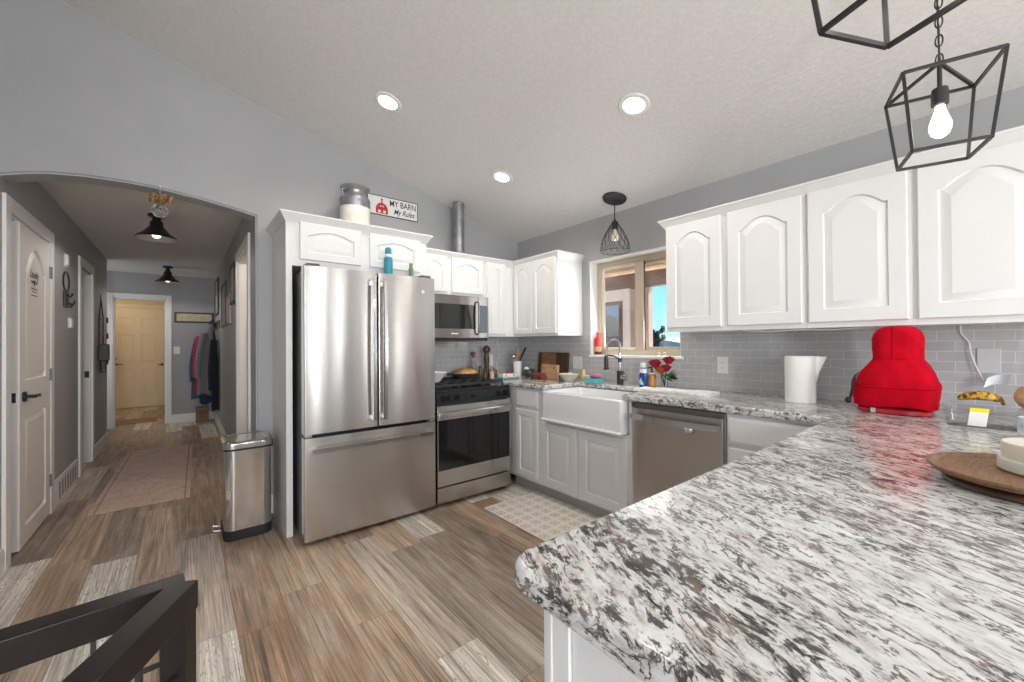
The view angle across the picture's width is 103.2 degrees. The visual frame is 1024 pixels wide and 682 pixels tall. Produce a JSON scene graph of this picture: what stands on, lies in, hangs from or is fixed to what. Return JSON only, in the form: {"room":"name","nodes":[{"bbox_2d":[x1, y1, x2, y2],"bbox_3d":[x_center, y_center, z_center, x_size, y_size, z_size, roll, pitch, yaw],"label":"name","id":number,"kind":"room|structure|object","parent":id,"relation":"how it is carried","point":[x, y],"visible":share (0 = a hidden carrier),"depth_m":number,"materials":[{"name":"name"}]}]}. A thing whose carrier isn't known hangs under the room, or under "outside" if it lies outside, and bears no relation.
{"room":"kitchen","nodes":[
{"label":"kitchen","id":0,"kind":"room"},
{"bbox_2d":[0,177,106,548],"bbox_3d":[-3.509,-0.438,2.970,0.120,3.500,6.220,0,-1,-39],"label":"wall","id":1,"kind":"structure","parent":0,"point":[69,238],"depth_m":3.51,"materials":[{"name":"grey paint"}]},
{"bbox_2d":[0,548,4,576],"bbox_3d":[-2.180,1.224,1.434,0.014,0.135,2.195,0,-1,-39],"label":"baseboard","id":2,"kind":"structure","parent":1,"relation":"attached to","point":[2,552],"depth_m":2.26,"materials":[{"name":"white paint"}]},
{"bbox_2d":[1,192,53,570],"bbox_3d":[-3.246,0.235,2.707,0.196,2.148,1.101,0,-1,-39],"label":"door","id":3,"kind":"structure","parent":1,"relation":"in","point":[27,385],"depth_m":2.62,"materials":[{"name":"white paint"}]},
{"bbox_2d":[54,459,76,505],"bbox_3d":[-3.881,1.217,3.541,0.014,0.205,0.820,0,-1,-39],"label":"air vent","id":4,"kind":"object","parent":1,"relation":"in","point":[67,479],"visible":0.98,"depth_m":3.47,"materials":[{"name":"metal"}]},
{"bbox_2d":[62,271,75,307],"bbox_3d":[-3.833,-0.443,3.518,0.063,0.318,0.232,0,-1,-39],"label":"wall hook","id":5,"kind":"object","parent":1,"relation":"attached to","point":[66,295],"visible":1,"depth_m":3.49,"materials":[{"name":"black metal"}]},
{"bbox_2d":[78,255,94,477],"bbox_3d":[-4.501,0.250,4.216,0.138,2.158,0.796,0,-1,-39],"label":"door","id":6,"kind":"structure","parent":1,"relation":"in","point":[86,350],"depth_m":4.45,"materials":[{"name":"white paint"}]},
{"bbox_2d":[95,432,107,457],"bbox_3d":[-5.048,1.271,4.989,0.014,0.135,1.110,0,-1,-39],"label":"baseboard","id":7,"kind":"structure","parent":1,"relation":"attached to","point":[103,441],"depth_m":4.97,"materials":[{"name":"white paint"}]},
{"bbox_2d":[98,295,109,372],"bbox_3d":[-5.003,-0.087,4.991,0.090,0.950,0.389,0,-1,-39],"label":"wall sconce","id":8,"kind":"object","parent":1,"relation":"attached to","point":[103,349],"visible":1,"depth_m":4.90,"materials":[{"name":"black metal"}]},
{"bbox_2d":[38,181,241,278],"bbox_3d":[-5.470,-1.153,5.817,2.295,0.120,8.500,0,-1,-39],"label":"ceiling","id":9,"kind":"structure","parent":0,"point":[110,217],"depth_m":4.03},
{"bbox_2d":[134,213,177,242],"bbox_3d":[-3.171,-1.019,3.623,0.298,0.214,0.298,0,-1,-39],"label":"hall light","id":10,"kind":"object","parent":9,"relation":"attached to","point":[155,232],"visible":0.97,"depth_m":3.60,"materials":[{"name":"brown metal"}]},
{"bbox_2d":[154,266,180,283],"bbox_3d":[-5.052,-0.977,5.960,0.298,0.235,0.298,0,-1,-39],"label":"hall light","id":11,"kind":"object","parent":9,"relation":"attached to","point":[167,277],"visible":1,"depth_m":5.93,"materials":[{"name":"brown metal"}]},
{"bbox_2d":[116,299,164,408],"bbox_3d":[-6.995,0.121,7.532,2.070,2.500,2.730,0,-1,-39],"label":"door frame","id":12,"kind":"structure","parent":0,"point":[118,301],"depth_m":8.57,"materials":[{"name":"beige paint"}]},
{"bbox_2d":[116,304,164,408],"bbox_3d":[-7.772,0.311,8.439,0.990,2.145,0.099,0,-1,-39],"label":"door","id":13,"kind":"structure","parent":12,"relation":"in","point":[139,332],"depth_m":8.46,"materials":[{"name":"beige paint"}]},
{"bbox_2d":[107,271,214,414],"bbox_3d":[-6.064,0.106,6.452,2.165,2.500,0.120,0,-1,-39],"label":"wall","id":14,"kind":"structure","parent":0,"point":[194,294],"depth_m":6.80,"materials":[{"name":"grey paint"}]},
{"bbox_2d":[107,292,171,428],"bbox_3d":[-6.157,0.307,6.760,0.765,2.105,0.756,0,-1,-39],"label":"door frame","id":15,"kind":"structure","parent":14,"relation":"in","point":[111,297],"depth_m":6.38,"materials":[{"name":"white paint"}]},
{"bbox_2d":[172,411,213,422],"bbox_3d":[-5.396,1.287,6.890,0.580,0.135,0.014,0,-1,-39],"label":"baseboard","id":16,"kind":"structure","parent":14,"relation":"attached to","point":[176,418],"depth_m":6.82,"materials":[{"name":"white paint"}]},
{"bbox_2d":[174,312,213,322],"bbox_3d":[-5.396,-0.396,6.902,0.530,0.180,0.029,0,-1,-39],"label":"framed sign","id":17,"kind":"object","parent":14,"relation":"attached to","point":[179,317],"visible":0.93,"depth_m":6.88,"materials":[{"name":"wood"}]},
{"bbox_2d":[215,218,253,434],"bbox_3d":[-3.583,0.079,5.197,0.120,2.500,5.190,0,-1,-39],"label":"wall","id":18,"kind":"structure","parent":0,"point":[225,336],"depth_m":4.71,"materials":[{"name":"grey paint"}]},
{"bbox_2d":[197,378,210,404],"bbox_3d":[-4.848,0.427,6.439,0.129,1.160,0.228,-1,0,24],"label":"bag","id":19,"kind":"object","parent":18,"relation":"hanging from","point":[205,400],"visible":0.07,"depth_m":6.40,"materials":[{"name":"blue fabric"}]},
{"bbox_2d":[209,320,219,329],"bbox_3d":[-4.743,-0.255,6.456,0.102,0.112,1.100,0,-1,-39],"label":"coat rack","id":20,"kind":"object","parent":18,"relation":"attached to","point":[216,324],"visible":0.76,"depth_m":6.15,"materials":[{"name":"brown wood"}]},
{"bbox_2d":[189,332,205,398],"bbox_3d":[-5.134,0.371,6.700,0.308,1.160,0.236,0,-1,-39],"label":"jacket","id":21,"kind":"object","parent":20,"relation":"hanging from","point":[191,379],"visible":0.2,"depth_m":6.57,"materials":[{"name":"blue fabric"}]},
{"bbox_2d":[193,333,205,393],"bbox_3d":[-5.004,0.309,6.550,0.235,1.080,0.145,0,-1,-39],"label":"shirt","id":22,"kind":"object","parent":20,"relation":"hanging from","point":[197,337],"visible":0.12,"depth_m":6.46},
{"bbox_2d":[195,323,213,395],"bbox_3d":[-4.738,0.285,6.294,0.286,1.120,0.167,0,-1,-39],"label":"hoodie","id":23,"kind":"object","parent":20,"relation":"hanging from","point":[202,353],"visible":0.6,"depth_m":6.22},
{"bbox_2d":[208,329,218,411],"bbox_3d":[-4.518,0.442,6.140,0.134,1.240,0.189,0,-1,-39],"label":"jacket","id":24,"kind":"object","parent":20,"relation":"hanging from","point":[213,381],"visible":1,"depth_m":6.08,"materials":[{"name":"black fabric"}]},
{"bbox_2d":[214,277,218,316],"bbox_3d":[-4.721,-0.694,6.492,0.021,0.560,0.780,0,-1,-39],"label":"picture frame","id":25,"kind":"object","parent":18,"relation":"attached to","point":[216,284],"visible":0.99,"depth_m":6.37,"materials":[{"name":"black metal"}]},
{"bbox_2d":[214,411,225,436],"bbox_3d":[-3.953,1.266,5.551,0.014,0.135,3.910,0,-1,-39],"label":"baseboard","id":26,"kind":"structure","parent":18,"relation":"attached to","point":[218,423],"depth_m":6.00,"materials":[{"name":"white paint"}]},
{"bbox_2d":[221,280,226,327],"bbox_3d":[-3.771,-0.469,5.316,0.021,0.560,0.700,0,-1,-39],"label":"picture frame","id":27,"kind":"object","parent":18,"relation":"attached to","point":[224,286],"visible":0.98,"depth_m":5.24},
{"bbox_2d":[222,285,224,324],"bbox_3d":[-3.768,-0.469,5.319,0.010,0.500,0.640,0,-1,-39],"label":"picture","id":28,"kind":"object","parent":27,"relation":"attached to","point":[223,286],"depth_m":5.37},
{"bbox_2d":[227,292,230,324],"bbox_3d":[-3.293,-0.372,4.723,0.021,0.350,0.360,0,-1,-39],"label":"picture frame","id":29,"kind":"object","parent":18,"relation":"attached to","point":[228,294],"visible":0.88,"depth_m":4.68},
{"bbox_2d":[230,261,235,304],"bbox_3d":[-3.003,-0.612,4.363,0.021,0.420,0.450,0,-1,-39],"label":"picture frame","id":30,"kind":"object","parent":18,"relation":"attached to","point":[232,267],"visible":0.91,"depth_m":4.36,"materials":[{"name":"black metal"}]},
{"bbox_2d":[235,232,250,432],"bbox_3d":[-2.380,0.220,3.692,0.138,2.178,1.016,0,-1,-39],"label":"door","id":31,"kind":"structure","parent":18,"relation":"in","point":[242,266],"depth_m":3.98,"materials":[{"name":"white paint"}]},
{"bbox_2d":[0,0,517,494],"bbox_3d":[-1.461,-0.443,3.485,4.005,3.488,0.150,0,-1,-39],"label":"wall","id":32,"kind":"structure","parent":0,"point":[83,100],"depth_m":2.72,"materials":[{"name":"grey paint"}]},
{"bbox_2d":[148,186,172,217],"bbox_3d":[-2.294,-0.917,2.648,0.098,0.227,0.104,0,0,10],"label":"flower ball","id":33,"kind":"object","parent":32,"relation":"attached to","point":[159,209],"visible":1,"depth_m":2.63,"materials":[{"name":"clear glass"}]},
{"bbox_2d":[266,209,432,537],"bbox_3d":[-1.245,0.220,3.188,1.101,2.153,0.568,0,-1,-39],"label":"upper cabinet","id":34,"kind":"object","parent":32,"relation":"attached to","point":[299,239],"visible":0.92,"depth_m":2.85,"materials":[{"name":"white paint"}]},
{"bbox_2d":[339,183,370,224],"bbox_3d":[-1.238,-1.037,3.204,0.229,0.362,0.229,0,0,-24],"label":"milk can","id":35,"kind":"object","parent":34,"relation":"on","point":[354,205],"visible":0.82,"depth_m":3.11,"materials":[{"name":"beige paint"}]},
{"bbox_2d":[367,193,417,222],"bbox_3d":[-1.081,-1.211,3.698,0.480,0.176,0.010,0,-1,-39],"label":"sign","id":36,"kind":"object","parent":32,"relation":"attached to","point":[379,205],"visible":0.97,"depth_m":3.69,"materials":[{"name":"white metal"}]},
{"bbox_2d":[427,248,485,296],"bbox_3d":[-0.638,-0.610,3.817,0.702,0.389,0.368,0,-1,-39],"label":"upper cabinet","id":37,"kind":"object","parent":32,"relation":"attached to","point":[453,273],"visible":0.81,"depth_m":3.71,"materials":[{"name":"white paint"}]},
{"bbox_2d":[452,201,464,253],"bbox_3d":[-0.520,-1.076,3.963,0.117,0.545,0.117,0,-1,-39],"label":"vent pipe","id":38,"kind":"object","parent":37,"relation":"attached to","point":[458,206],"visible":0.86,"depth_m":3.91,"materials":[{"name":"metal"}]},
{"bbox_2d":[434,293,488,341],"bbox_3d":[-0.625,-0.202,3.757,0.747,0.420,0.467,0,-1,-39],"label":"microwave","id":39,"kind":"object","parent":37,"relation":"attached to","point":[458,318],"visible":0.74,"depth_m":3.66,"materials":[{"name":"silver metal"}]},
{"bbox_2d":[435,337,517,376],"bbox_3d":[-0.514,0.168,4.139,1.497,0.460,0.008,0,-1,-39],"label":"backsplash","id":40,"kind":"structure","parent":32,"relation":"attached to","point":[450,357],"depth_m":4.24,"materials":[{"name":"grey tile"}]},
{"bbox_2d":[484,257,513,336],"bbox_3d":[-0.218,-0.423,4.154,0.371,0.763,0.368,0,-1,-39],"label":"upper cabinet","id":41,"kind":"object","parent":32,"relation":"attached to","point":[498,273],"visible":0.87,"depth_m":4.03,"materials":[{"name":"white paint"}]},
{"bbox_2d":[0,405,544,681],"bbox_3d":[-2.885,1.369,3.180,6.900,0.120,15.800,0,-1,-39],"label":"floor","id":42,"kind":"structure","parent":0,"point":[432,594],"depth_m":2.18,"materials":[{"name":"brown wood"}]},
{"bbox_2d":[0,573,184,681],"bbox_3d":[-0.949,0.857,0.424,0.950,0.836,0.044,0,-1,-44],"label":"stair railing","id":43,"kind":"object","parent":42,"relation":"on","point":[28,642],"visible":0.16,"depth_m":0.65,"materials":[{"name":"black wood"}]},
{"bbox_2d":[61,580,197,681],"bbox_3d":[-0.503,0.846,0.331,0.045,0.850,0.812,0,0,-11],"label":"stair railing","id":44,"kind":"object","parent":42,"relation":"on","point":[166,624],"visible":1,"depth_m":0.63,"materials":[{"name":"black wood"}]},
{"bbox_2d":[116,417,157,424],"bbox_3d":[-6.410,1.355,6.825,0.670,0.012,0.500,0,-1,-39],"label":"door mat","id":45,"kind":"object","parent":42,"relation":"on","point":[152,419],"visible":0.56,"depth_m":6.81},
{"bbox_2d":[87,444,192,515],"bbox_3d":[-3.643,1.317,4.130,0.604,0.009,2.310,0,-1,-38],"label":"runner rug","id":46,"kind":"object","parent":42,"relation":"on","point":[157,475],"visible":1,"depth_m":3.81,"materials":[{"name":"fabric"}]},
{"bbox_2d":[196,406,208,422],"bbox_3d":[-5.200,1.227,6.814,0.170,0.250,0.200,0,-1,-39],"label":"crate","id":47,"kind":"object","parent":42,"relation":"on","point":[202,412],"visible":1,"depth_m":6.75,"materials":[{"name":"brown wood"}]},
{"bbox_2d":[211,431,272,541],"bbox_3d":[-1.859,0.978,2.798,0.344,0.641,0.343,0,-1,-39],"label":"trash can","id":48,"kind":"object","parent":42,"relation":"on","point":[245,457],"visible":1,"depth_m":2.68,"materials":[{"name":"silver metal"}]},
{"bbox_2d":[292,263,435,542],"bbox_3d":[-1.152,0.401,3.082,0.912,1.790,0.798,0,-1,-39],"label":"refrigerator","id":49,"kind":"object","parent":42,"relation":"on","point":[363,342],"visible":0.97,"depth_m":2.75,"materials":[{"name":"silver metal"}]},
{"bbox_2d":[384,247,392,273],"bbox_3d":[-0.913,-0.573,2.997,0.064,0.240,0.064,0,-1,-39],"label":"water bottle","id":50,"kind":"object","parent":49,"relation":"on","point":[388,261],"visible":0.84,"depth_m":2.97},
{"bbox_2d":[434,377,512,505],"bbox_3d":[-0.515,0.823,3.610,0.722,0.943,0.787,0,-1,-39],"label":"range","id":51,"kind":"object","parent":42,"relation":"on","point":[472,418],"visible":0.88,"depth_m":3.32,"materials":[{"name":"silver metal"}]},
{"bbox_2d":[447,368,479,378],"bbox_3d":[-0.489,0.316,3.842,0.391,0.119,0.274,0,-1,-39],"label":"skillet","id":52,"kind":"object","parent":51,"relation":"on","point":[462,373],"visible":0.93,"depth_m":3.78,"materials":[{"name":"metal"}]},
{"bbox_2d":[435,382,508,393],"bbox_3d":[-0.535,0.398,3.634,0.722,0.023,0.735,0,-1,-39],"label":"cooktop","id":53,"kind":"object","parent":51,"relation":"in","point":[489,386],"depth_m":3.37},
{"bbox_2d":[509,386,547,494],"bbox_3d":[0.161,0.850,3.961,0.683,0.884,1.076,0,-1,-39],"label":"base cabinet","id":54,"kind":"object","parent":42,"relation":"on","point":[526,413],"visible":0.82,"depth_m":3.48,"materials":[{"name":"white paint"}]},
{"bbox_2d":[482,374,1023,681],"bbox_3d":[0.322,0.374,2.260,2.554,0.040,3.961,0,-1,-39],"label":"countertop","id":55,"kind":"structure","parent":54,"relation":"on","point":[832,550],"depth_m":0.62,"materials":[{"name":"white stone"}]},
{"bbox_2d":[483,345,489,377],"bbox_3d":[-0.260,0.205,4.157,0.076,0.332,0.076,0,-1,-39],"label":"pepper mill","id":56,"kind":"object","parent":55,"relation":"on","point":[486,349],"visible":0.81,"depth_m":4.13,"materials":[{"name":"brown wood"}]},
{"bbox_2d":[495,371,518,379],"bbox_3d":[-0.045,0.328,3.943,0.210,0.080,0.120,0,-1,-39],"label":"butter dish","id":57,"kind":"object","parent":55,"relation":"on","point":[502,376],"visible":0.99,"depth_m":3.90,"materials":[{"name":"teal ceramic"}]},
{"bbox_2d":[513,361,521,375],"bbox_3d":[0.058,0.291,4.284,0.098,0.158,0.098,0,-1,-39],"label":"utensil crock","id":58,"kind":"object","parent":55,"relation":"on","point":[517,365],"visible":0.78,"depth_m":4.25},
{"bbox_2d":[530,372,546,379],"bbox_3d":[0.252,0.333,3.867,0.082,0.066,0.150,0,-1,-39],"label":"box","id":59,"kind":"object","parent":55,"relation":"on","point":[535,375],"visible":0.99,"depth_m":3.83,"materials":[{"name":"brown wood"}]},
{"bbox_2d":[541,364,558,379],"bbox_3d":[0.359,0.294,3.852,0.041,0.139,0.220,0,-1,-39],"label":"cutting board","id":60,"kind":"object","parent":55,"relation":"on","point":[551,371],"visible":0.83,"depth_m":3.82,"materials":[{"name":"brown wood"}]},
{"bbox_2d":[537,352,569,377],"bbox_3d":[0.415,0.240,4.131,0.049,0.250,0.430,0,-1,-39],"label":"cutting board","id":61,"kind":"object","parent":55,"relation":"on","point":[561,359],"visible":0.53,"depth_m":4.09,"materials":[{"name":"brown wood"}]},
{"bbox_2d":[558,373,578,381],"bbox_3d":[0.505,0.326,3.611,0.188,0.072,0.188,0,-1,-39],"label":"bowl","id":62,"kind":"object","parent":55,"relation":"on","point":[566,377],"visible":0.98,"depth_m":3.56,"materials":[{"name":"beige ceramic"}]},
{"bbox_2d":[541,387,634,435],"bbox_3d":[0.654,0.514,3.112,0.491,0.232,0.777,0,-1,-39],"label":"farmhouse sink","id":63,"kind":"object","parent":55,"relation":"in","point":[605,411],"visible":0.81,"depth_m":2.95,"materials":[{"name":"white ceramic"}]},
{"bbox_2d":[603,339,627,384],"bbox_3d":[0.840,0.168,3.306,0.195,0.378,0.094,0,0,-21],"label":"faucet","id":64,"kind":"object","parent":55,"relation":"on","point":[620,377],"visible":1,"depth_m":3.32,"materials":[{"name":"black metal"}]},
{"bbox_2d":[639,363,647,386],"bbox_3d":[1.009,0.262,3.120,0.049,0.186,0.068,0,-1,-39],"label":"dish soap","id":65,"kind":"object","parent":55,"relation":"on","point":[643,376],"visible":0.93,"depth_m":3.10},
{"bbox_2d":[647,366,655,386],"bbox_3d":[1.077,0.275,3.125,0.064,0.159,0.062,-1,0,27],"label":"soap dispenser","id":66,"kind":"object","parent":55,"relation":"on","point":[651,376],"visible":0.87,"depth_m":3.10,"materials":[{"name":"orange plastic"}]},
{"bbox_2d":[648,356,678,387],"bbox_3d":[1.131,0.233,3.039,0.222,0.240,0.114,-1,0,33],"label":"vase","id":67,"kind":"object","parent":55,"relation":"on","point":[655,363],"visible":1,"depth_m":3.03,"materials":[{"name":"clear glass"}]},
{"bbox_2d":[633,386,719,396],"bbox_3d":[1.109,0.341,2.767,0.190,0.020,0.520,0,-1,-45],"label":"dish towel","id":68,"kind":"object","parent":55,"relation":"on","point":[706,393],"visible":1,"depth_m":2.70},
{"bbox_2d":[784,356,825,403],"bbox_3d":[1.636,0.214,2.285,0.171,0.258,0.146,-1,0,12],"label":"pitcher","id":69,"kind":"object","parent":55,"relation":"on","point":[801,372],"visible":1,"depth_m":2.23,"materials":[{"name":"ceramic"}]},
{"bbox_2d":[845,326,942,416],"bbox_3d":[1.805,0.135,1.925,0.238,0.411,0.320,0,-1,-39],"label":"stand mixer","id":70,"kind":"object","parent":55,"relation":"on","point":[898,379],"visible":1,"depth_m":1.85,"materials":[{"name":"red fabric"}]},
{"bbox_2d":[926,452,1023,504],"bbox_3d":[1.188,0.317,0.909,0.366,0.041,0.366,0,-1,-39],"label":"lazy susan","id":71,"kind":"object","parent":55,"relation":"on","point":[976,472],"visible":0.88,"depth_m":0.94,"materials":[{"name":"brown wood"}]},
{"bbox_2d":[996,438,1023,475],"bbox_3d":[1.244,0.269,0.923,0.184,0.074,0.184,0,-1,-39],"label":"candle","id":72,"kind":"object","parent":71,"relation":"on","point":[1010,459],"visible":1,"depth_m":0.95,"materials":[{"name":"beige wax"}]},
{"bbox_2d":[967,408,989,426],"bbox_3d":[1.880,0.296,1.590,0.203,0.083,0.274,0,-1,-39],"label":"card","id":73,"kind":"object","parent":55,"relation":"on","point":[977,416],"visible":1,"depth_m":1.55,"materials":[{"name":"paper"}]},
{"bbox_2d":[1017,416,1023,433],"bbox_3d":[1.653,0.241,1.264,0.103,0.191,0.103,0,-1,-39],"label":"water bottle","id":74,"kind":"object","parent":55,"relation":"on","point":[1020,419],"visible":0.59,"depth_m":1.28,"materials":[{"name":"clear plastic"}]},
{"bbox_2d":[483,491,600,541],"bbox_3d":[0.248,1.280,2.984,0.560,0.008,0.800,0,-1,-39],"label":"kitchen mat","id":75,"kind":"object","parent":42,"relation":"on","point":[545,517],"visible":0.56,"depth_m":2.98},
{"bbox_2d":[542,386,634,516],"bbox_3d":[0.771,0.840,3.205,0.683,0.884,0.862,0,-1,-39],"label":"base cabinet","id":76,"kind":"object","parent":42,"relation":"on","point":[590,471],"visible":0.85,"depth_m":2.96,"materials":[{"name":"white paint"}]},
{"bbox_2d":[544,610,642,681],"bbox_3d":[1.214,0.823,1.217,2.493,0.884,0.606,0,-1,-39],"label":"base cabinet","id":77,"kind":"object","parent":42,"relation":"on","point":[568,657],"visible":0.02,"depth_m":0.63,"materials":[{"name":"white paint"}]},
{"bbox_2d":[630,402,726,503],"bbox_3d":[1.175,0.835,2.592,0.658,0.880,0.589,0,-1,-39],"label":"dishwasher","id":78,"kind":"object","parent":42,"relation":"on","point":[664,457],"visible":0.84,"depth_m":2.42,"materials":[{"name":"silver metal"}]},
{"bbox_2d":[727,413,817,462],"bbox_3d":[1.562,0.827,2.225,0.683,0.884,0.458,0,-1,-39],"label":"base cabinet","id":79,"kind":"object","parent":42,"relation":"on","point":[746,435],"visible":0.12,"depth_m":2.08,"materials":[{"name":"white paint"}]},
{"bbox_2d":[63,0,1023,242],"bbox_3d":[-0.267,-1.730,-0.122,6.835,1.258,7.310,0,-1,-39],"label":"ceiling","id":80,"kind":"structure","parent":0,"point":[531,91],"depth_m":2.32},
{"bbox_2d":[374,91,401,111],"bbox_3d":[-0.839,-1.614,2.746,0.177,0.050,0.183,0,0,-33],"label":"recessed light","id":81,"kind":"object","parent":80,"relation":"in","point":[387,101],"visible":1,"depth_m":2.74,"materials":[{"name":"white paint"}]},
{"bbox_2d":[491,170,512,183],"bbox_3d":[-0.084,-1.359,3.370,0.177,0.050,0.183,0,0,-33],"label":"recessed light","id":82,"kind":"object","parent":80,"relation":"in","point":[500,176],"visible":1,"depth_m":3.36,"materials":[{"name":"white paint"}]},
{"bbox_2d":[600,192,630,254],"bbox_3d":[0.849,-0.970,3.355,0.250,0.470,0.250,0,-1,-39],"label":"pendant light","id":83,"kind":"object","parent":80,"relation":"hanging from","point":[611,198],"visible":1,"depth_m":3.34,"materials":[{"name":"black metal"}]},
{"bbox_2d":[618,93,650,116],"bbox_3d":[0.712,-1.374,2.368,0.177,0.050,0.183,0,0,-33],"label":"recessed light","id":84,"kind":"object","parent":80,"relation":"in","point":[631,104],"visible":1,"depth_m":2.36,"materials":[{"name":"white paint"}]},
{"bbox_2d":[811,0,966,49],"bbox_3d":[0.699,-1.137,0.730,0.231,1.080,0.231,0,0,-14],"label":"pendant light","id":85,"kind":"object","parent":80,"relation":"hanging from","point":[823,31],"visible":1,"depth_m":0.79,"materials":[{"name":"black metal"}]},
{"bbox_2d":[884,0,1009,171],"bbox_3d":[1.381,-1.020,1.314,0.231,0.844,0.231,-1,0,32],"label":"pendant light","id":86,"kind":"object","parent":80,"relation":"hanging from","point":[941,123],"visible":0.97,"depth_m":1.30,"materials":[{"name":"black metal"}]},
{"bbox_2d":[931,85,948,108],"bbox_3d":[1.383,-0.788,1.313,0.042,0.059,0.041,0,-1,-39],"label":"socket","id":87,"kind":"object","parent":86,"relation":"attached to","point":[939,95],"depth_m":1.30,"materials":[{"name":"black metal"}]},
{"bbox_2d":[648,374,655,386],"bbox_3d":[1.077,0.302,3.124,0.063,0.104,0.062,0,-1,-39],"label":"bottle","id":88,"kind":"object","parent":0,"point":[651,377],"depth_m":3.10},
{"bbox_2d":[517,86,1023,392],"bbox_3d":[2.300,0.037,1.983,0.160,2.450,7.200,0,-1,-39],"label":"wall","id":89,"kind":"structure","parent":0,"point":[642,229],"depth_m":2.69,"materials":[{"name":"grey paint"}]},
{"bbox_2d":[513,250,584,336],"bbox_3d":[0.238,-0.427,4.115,0.368,0.763,0.998,0,-1,-39],"label":"upper cabinet","id":90,"kind":"object","parent":89,"relation":"attached to","point":[548,285],"visible":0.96,"depth_m":3.81,"materials":[{"name":"white paint"}]},
{"bbox_2d":[589,246,683,359],"bbox_3d":[1.073,-0.300,3.494,0.172,0.892,0.925,0,-1,-39],"label":"window","id":91,"kind":"structure","parent":89,"relation":"in","point":[639,259],"depth_m":3.54,"materials":[{"name":"white paint"}]},
{"bbox_2d":[594,332,601,354],"bbox_3d":[0.804,0.023,3.794,0.066,0.210,0.066,0,-1,-39],"label":"sauce bottle","id":92,"kind":"object","parent":91,"relation":"on","point":[598,346],"visible":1,"depth_m":3.77,"materials":[{"name":"red glass"}]},
{"bbox_2d":[658,183,813,332],"bbox_3d":[1.439,-0.454,2.627,0.368,0.778,0.864,0,-1,-39],"label":"upper cabinet","id":93,"kind":"object","parent":89,"relation":"attached to","point":[739,265],"visible":0.99,"depth_m":2.45,"materials":[{"name":"white paint"}]},
{"bbox_2d":[742,327,870,331],"bbox_3d":[1.603,-0.061,2.258,0.016,0.013,0.600,0,-1,-39],"label":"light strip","id":94,"kind":"object","parent":93,"relation":"attached to","point":[860,327],"visible":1,"depth_m":2.21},
{"bbox_2d":[518,324,1023,414],"bbox_3d":[1.562,0.128,2.764,0.008,0.450,4.742,0,-1,-39],"label":"backsplash","id":95,"kind":"structure","parent":89,"relation":"attached to","point":[755,359],"depth_m":2.46,"materials":[{"name":"grey tile"}]},
{"bbox_2d":[573,356,582,368],"bbox_3d":[0.631,0.208,3.905,0.008,0.118,0.118,0,-1,-39],"label":"switch plate","id":96,"kind":"object","parent":95,"relation":"attached to","point":[577,361],"visible":1,"depth_m":3.90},
{"bbox_2d":[717,357,727,373],"bbox_3d":[1.480,0.169,2.853,0.009,0.118,0.074,0,-1,-39],"label":"outlet","id":97,"kind":"object","parent":95,"relation":"attached to","point":[722,362],"visible":1,"depth_m":2.85,"materials":[{"name":"white plastic"}]},
{"bbox_2d":[977,348,1000,373],"bbox_3d":[2.242,0.094,1.909,0.006,0.118,0.074,0,-1,-39],"label":"wall plate","id":98,"kind":"object","parent":95,"relation":"attached to","point":[988,359],"visible":1,"depth_m":1.91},
{"bbox_2d":[804,125,1023,328],"bbox_3d":[1.970,-0.463,1.970,0.368,0.778,0.825,0,-1,-39],"label":"upper cabinet","id":99,"kind":"object","parent":89,"relation":"attached to","point":[943,244],"visible":0.98,"depth_m":1.85,"materials":[{"name":"white paint"}]},
{"bbox_2d":[960,325,987,386],"bbox_3d":[2.198,0.065,1.932,0.018,0.297,0.096,0,0,-15],"label":"charging cable","id":100,"kind":"object","parent":99,"relation":"hanging from","point":[964,337],"visible":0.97,"depth_m":1.94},
{"bbox_2d":[983,374,1010,387],"bbox_3d":[2.215,0.184,1.854,0.020,0.066,0.082,0,-1,-39],"label":"paper tag","id":101,"kind":"object","parent":100,"relation":"attached to","point":[1003,378],"visible":1,"depth_m":1.86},
{"bbox_2d":[957,391,1005,405],"bbox_3d":[1.829,0.221,1.584,0.041,0.053,0.126,0,-1,-39],"label":"banana","id":102,"kind":"object","parent":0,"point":[970,395],"visible":1,"depth_m":1.57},
{"bbox_2d":[1013,385,1023,407],"bbox_3d":[1.892,0.205,1.478,0.103,0.096,0.085,0,-1,-39],"label":"potato","id":103,"kind":"object","parent":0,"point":[1018,396],"visible":1,"depth_m":1.48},
{"bbox_3d":[2.857,1.412,6.141,5.845,0.050,12.000,0,-1,-39],"label":"ground","id":104,"kind":"structure","parent":0,"visible":0},
{"bbox_2d":[605,261,665,346],"bbox_3d":[1.207,0.078,5.213,2.175,2.730,5.400,0,-1,-39],"label":"patio cover","id":105,"kind":"object","parent":104,"relation":"on","point":[655,273],"visible":0.04,"depth_m":5.61,"materials":[{"name":"brown wood"}]},
{"bbox_3d":[0.409,0.365,7.457,0.100,2.200,1.900,0,-1,-39],"label":"wall","id":106,"kind":"structure","parent":0,"visible":0},
{"bbox_2d":[605,288,635,346],"bbox_3d":[1.402,0.351,6.202,0.110,2.195,1.300,0,-1,-39],"label":"door","id":107,"kind":"structure","parent":106,"relation":"in","point":[619,304],"depth_m":5.91,"materials":[{"name":"paint"}]},
{"label":"outside","id":108,"kind":"structure","parent":0,"visible":0},
{"bbox_3d":[38.516,1.531,50.330,116.845,0.100,150.000,0,-1,-39],"label":"ground","id":109,"kind":"structure","parent":108,"visible":0},
{"bbox_2d":[653,326,665,346],"bbox_3d":[6.449,0.389,18.252,0.887,2.220,0.840,0,-1,-39],"label":"tree","id":110,"kind":"object","parent":109,"relation":"on","point":[657,339],"visible":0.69,"depth_m":18.03,"materials":[{"name":"plant"}]},
{"bbox_2d":[660,337,679,346],"bbox_3d":[10.143,0.645,25.651,5.600,1.750,8.000,0,-1,-39],"label":"mountain","id":111,"kind":"structure","parent":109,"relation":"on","point":[669,341],"depth_m":22.99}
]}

